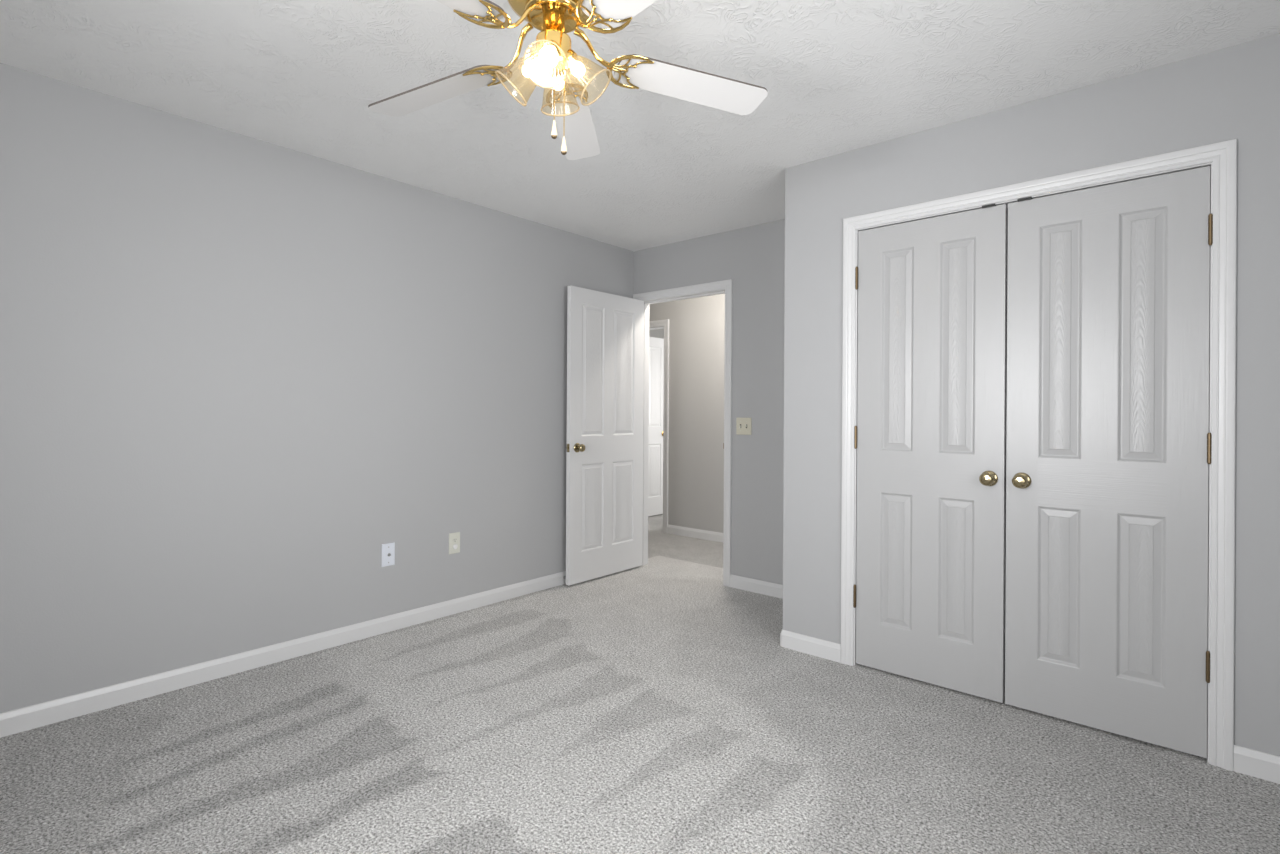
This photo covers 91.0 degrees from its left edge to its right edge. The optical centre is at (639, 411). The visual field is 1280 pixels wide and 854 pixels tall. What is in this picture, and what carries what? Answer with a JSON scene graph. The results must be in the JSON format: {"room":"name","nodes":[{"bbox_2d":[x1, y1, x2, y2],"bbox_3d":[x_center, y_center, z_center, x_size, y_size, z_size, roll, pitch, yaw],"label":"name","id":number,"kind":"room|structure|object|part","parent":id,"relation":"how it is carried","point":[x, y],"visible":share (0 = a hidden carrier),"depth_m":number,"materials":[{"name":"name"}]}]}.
{"room":"empty bedroom","nodes":[
{"label":"empty bedroom","id":0,"kind":"room"},
{"bbox_2d":[0,63,633,712],"bbox_3d":[-1.507,-0.037,3.298,0.110,2.440,4.535,0,0,41],"label":"wall","id":1,"kind":"structure","parent":0,"point":[236,370],"depth_m":2.86,"materials":[{"name":"grey paint"}]},
{"bbox_2d":[0,571,565,737],"bbox_3d":[-1.467,1.141,3.257,0.014,0.084,4.315,0,0,41],"label":"baseboard","id":2,"kind":"structure","parent":1,"relation":"attached to","point":[19,720],"depth_m":2.84,"materials":[{"name":"white paint"}]},
{"bbox_2d":[382,542,394,566],"bbox_3d":[-1.353,0.770,3.386,0.016,0.121,0.072,0,0,41],"label":"cable wall plate","id":3,"kind":"object","parent":1,"relation":"attached to","point":[388,550],"visible":1,"depth_m":3.39,"materials":[{"name":"white plastic"}]},
{"bbox_2d":[449,532,459,553],"bbox_3d":[-1.087,0.772,3.693,0.016,0.121,0.072,0,0,41],"label":"wall outlet","id":4,"kind":"object","parent":1,"relation":"attached to","point":[454,538],"visible":1,"depth_m":3.69,"materials":[{"name":"grey plastic"}]},
{"bbox_2d":[0,514,1279,853],"bbox_3d":[0.483,1.195,4.475,6.504,0.001,8.810,0,0,41],"label":"floor","id":5,"kind":"structure","parent":0,"point":[658,706],"depth_m":2.16,"materials":[{"name":"grey carpet"}]},
{"bbox_2d":[0,0,1279,250],"bbox_3d":[0.010,-1.298,1.992,4.103,0.100,4.535,0,0,41],"label":"ceiling","id":6,"kind":"structure","parent":0,"point":[838,76],"depth_m":2.32,"materials":[{"name":"white paint"}]},
{"bbox_2d":[368,0,767,159],"bbox_3d":[-0.229,-0.967,1.768,1.231,0.566,1.191,0,0,1],"label":"ceiling fan","id":7,"kind":"object","parent":6,"relation":"hanging from","point":[554,56],"visible":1,"depth_m":1.78,"materials":[{"name":"white wood"}]},
{"bbox_3d":[-0.612,-0.962,1.892,0.475,0.006,0.128,-3,10,26],"label":"blade","id":8,"kind":"part","parent":7,"relation":"part of","materials":[{"name":"white wood"}]},
{"bbox_3d":[-0.513,-0.973,1.386,0.128,0.006,0.475,15,10,40],"label":"blade","id":9,"kind":"part","parent":7,"relation":"part of","materials":[{"name":"white wood"}]},
{"bbox_3d":[-0.298,-0.931,1.705,0.042,0.046,0.040,0,0,41],"label":"bulb","id":10,"kind":"part","parent":7,"relation":"part of","materials":[{"name":"white glass"}]},
{"bbox_2d":[530,50,536,60],"bbox_3d":[-0.274,-0.956,1.704,0.053,0.051,0.053,0,0,41],"label":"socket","id":11,"kind":"object","parent":7,"relation":"attached to","point":[533,54],"depth_m":1.68,"materials":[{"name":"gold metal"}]},
{"bbox_3d":[-0.236,-0.922,1.630,0.053,0.062,0.056,0,0,41],"label":"bulb","id":12,"kind":"part","parent":7,"relation":"part of","materials":[{"name":"white glass"}]},
{"bbox_2d":[541,40,560,54],"bbox_3d":[-0.235,-0.956,1.664,0.053,0.051,0.053,0,0,41],"label":"socket","id":13,"kind":"object","parent":7,"relation":"attached to","point":[543,44],"depth_m":1.65,"materials":[{"name":"gold metal"}]},
{"bbox_3d":[-0.227,-0.751,1.665,0.017,0.042,0.017,0,0,41],"label":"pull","id":14,"kind":"part","parent":7,"relation":"part of","materials":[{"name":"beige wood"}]},
{"bbox_3d":[-0.227,-0.855,1.666,0.003,0.170,0.003,0,0,41],"label":"pull chain","id":15,"kind":"part","parent":7,"relation":"part of","materials":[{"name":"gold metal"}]},
{"bbox_3d":[-0.233,-0.930,1.767,0.040,0.046,0.042,0,0,41],"label":"bulb","id":16,"kind":"part","parent":7,"relation":"part of","materials":[{"name":"white glass"}]},
{"bbox_3d":[-0.202,-0.835,1.674,0.003,0.209,0.003,0,0,41],"label":"pull chain","id":17,"kind":"part","parent":7,"relation":"part of","materials":[{"name":"gold metal"}]},
{"bbox_3d":[-0.203,-0.712,1.673,0.017,0.042,0.017,0,0,41],"label":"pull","id":18,"kind":"part","parent":7,"relation":"part of","materials":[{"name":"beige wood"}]},
{"bbox_2d":[567,49,576,60],"bbox_3d":[-0.194,-0.956,1.703,0.053,0.051,0.053,0,0,41],"label":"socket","id":19,"kind":"object","parent":7,"relation":"attached to","point":[571,54],"depth_m":1.68,"materials":[{"name":"gold metal"}]},
{"bbox_3d":[-0.218,-0.965,2.126,0.128,0.006,0.475,-11,-2,2],"label":"blade","id":20,"kind":"part","parent":7,"relation":"part of","materials":[{"name":"white wood"}]},
{"bbox_3d":[-0.170,-0.930,1.702,0.042,0.046,0.040,0,0,41],"label":"bulb","id":21,"kind":"part","parent":7,"relation":"part of","materials":[{"name":"white glass"}]},
{"bbox_3d":[0.035,-0.971,1.378,0.128,0.006,0.475,14,-8,-39],"label":"blade","id":22,"kind":"part","parent":7,"relation":"part of","materials":[{"name":"white wood"}]},
{"bbox_3d":[0.155,-0.969,1.869,0.475,0.006,0.128,2,-11,-23],"label":"blade","id":23,"kind":"part","parent":7,"relation":"part of","materials":[{"name":"white wood"}]},
{"bbox_2d":[649,329,663,338],"bbox_3d":[-0.535,-0.030,8.176,0.110,2.440,4.335,0,0,41],"label":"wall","id":24,"kind":"structure","parent":0,"point":[657,333],"depth_m":8.99,"materials":[{"name":"grey paint"}]},
{"bbox_2d":[649,294,724,532],"bbox_3d":[0.525,-0.024,6.059,4.263,2.440,0.110,0,0,41],"label":"wall","id":25,"kind":"structure","parent":0,"point":[696,325],"depth_m":5.98,"materials":[{"name":"grey paint"}]},
{"bbox_2d":[648,337,663,515],"bbox_3d":[0.054,0.167,7.062,0.158,2.026,0.762,0,0,41],"label":"door","id":26,"kind":"structure","parent":25,"relation":"in","point":[656,345],"depth_m":7.19,"materials":[{"name":"white paint"}]},
{"bbox_2d":[649,319,668,532],"bbox_3d":[0.001,0.140,6.501,0.826,2.106,0.126,0,0,41],"label":"door frame","id":27,"kind":"structure","parent":25,"relation":"attached to","point":[660,324],"depth_m":6.20,"materials":[{"name":"white paint"}]},
{"bbox_2d":[667,525,722,541],"bbox_3d":[1.181,1.158,5.403,2.402,0.084,0.014,0,0,41],"label":"baseboard","id":28,"kind":"structure","parent":25,"relation":"attached to","point":[671,529],"depth_m":5.96,"materials":[{"name":"white paint"}]},
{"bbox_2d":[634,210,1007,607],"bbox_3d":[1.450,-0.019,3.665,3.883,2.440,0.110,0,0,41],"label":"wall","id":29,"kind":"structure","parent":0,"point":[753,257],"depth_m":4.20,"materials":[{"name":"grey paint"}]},
{"bbox_2d":[633,279,732,586],"bbox_3d":[0.324,0.142,4.639,0.907,2.106,0.143,0,0,41],"label":"door frame","id":30,"kind":"structure","parent":29,"relation":"attached to","point":[725,287],"depth_m":4.35,"materials":[{"name":"white paint"}]},
{"bbox_2d":[566,286,643,584],"bbox_3d":[-0.235,0.162,4.553,0.154,2.030,0.781,0,0,41],"label":"door","id":31,"kind":"structure","parent":30,"relation":"attached to","point":[605,331],"depth_m":4.50,"materials":[{"name":"white paint"}]},
{"bbox_3d":[-0.407,0.246,4.284,0.062,0.065,0.065,0,0,41],"label":"knob","id":32,"kind":"part","parent":31,"relation":"part of","materials":[{"name":"gold metal"}]},
{"bbox_2d":[736,418,751,434],"bbox_3d":[0.696,0.097,4.233,0.116,0.115,0.017,0,0,41],"label":"light switch","id":33,"kind":"object","parent":29,"relation":"attached to","point":[743,425],"visible":1,"depth_m":4.24,"materials":[{"name":"beige plastic"}]},
{"bbox_2d":[730,574,782,598],"bbox_3d":[0.917,1.156,4.037,0.792,0.084,0.014,0,0,41],"label":"baseboard","id":34,"kind":"structure","parent":29,"relation":"attached to","point":[738,582],"depth_m":4.16,"materials":[{"name":"white paint"}]},
{"bbox_2d":[783,33,1279,755],"bbox_3d":[1.599,-0.018,2.540,2.187,2.440,0.110,0,0,41],"label":"wall","id":35,"kind":"structure","parent":0,"point":[1233,92],"depth_m":2.38,"materials":[{"name":"grey paint"}]},
{"bbox_2d":[853,204,1006,702],"bbox_3d":[1.243,0.169,2.761,0.621,2.038,0.096,0,0,41],"label":"door","id":36,"kind":"structure","parent":35,"relation":"in","point":[930,430],"depth_m":2.75,"materials":[{"name":"grey paint"}]},
{"bbox_3d":[1.425,0.276,2.579,0.065,0.065,0.062,0,0,41],"label":"knob","id":37,"kind":"part","parent":36,"relation":"part of","materials":[{"name":"gold metal"}]},
{"bbox_2d":[841,139,1236,770],"bbox_3d":[1.518,0.141,2.598,1.365,2.120,0.126,0,0,41],"label":"door frame","id":38,"kind":"structure","parent":35,"relation":"attached to","point":[1221,157],"depth_m":2.15,"materials":[{"name":"white paint"}]},
{"bbox_2d":[1005,166,1212,757],"bbox_3d":[1.718,0.171,2.349,0.619,2.038,0.096,0,0,41],"label":"door","id":39,"kind":"structure","parent":35,"relation":"in","point":[1109,440],"depth_m":2.33,"materials":[{"name":"grey paint"}]},
{"bbox_3d":[1.514,0.276,2.502,0.065,0.065,0.062,0,0,41],"label":"knob","id":40,"kind":"part","parent":39,"relation":"part of","materials":[{"name":"gold metal"}]},
{"bbox_2d":[1234,745,1279,783],"bbox_3d":[2.185,1.163,1.944,0.509,0.084,0.014,0,0,41],"label":"baseboard","id":41,"kind":"structure","parent":35,"relation":"attached to","point":[1258,764],"depth_m":2.07,"materials":[{"name":"white paint"}]},
{"bbox_3d":[1.060,-0.021,3.505,0.110,2.440,0.643,0,0,41],"label":"wall","id":42,"kind":"structure","parent":0,"visible":0},
{"bbox_2d":[780,629,840,662],"bbox_3d":[1.079,1.157,3.390,0.326,0.084,0.753,0,0,41],"label":"baseboard","id":43,"kind":"structure","parent":42,"relation":"attached to","point":[813,646],"depth_m":3.10,"materials":[{"name":"white paint"}]}
]}

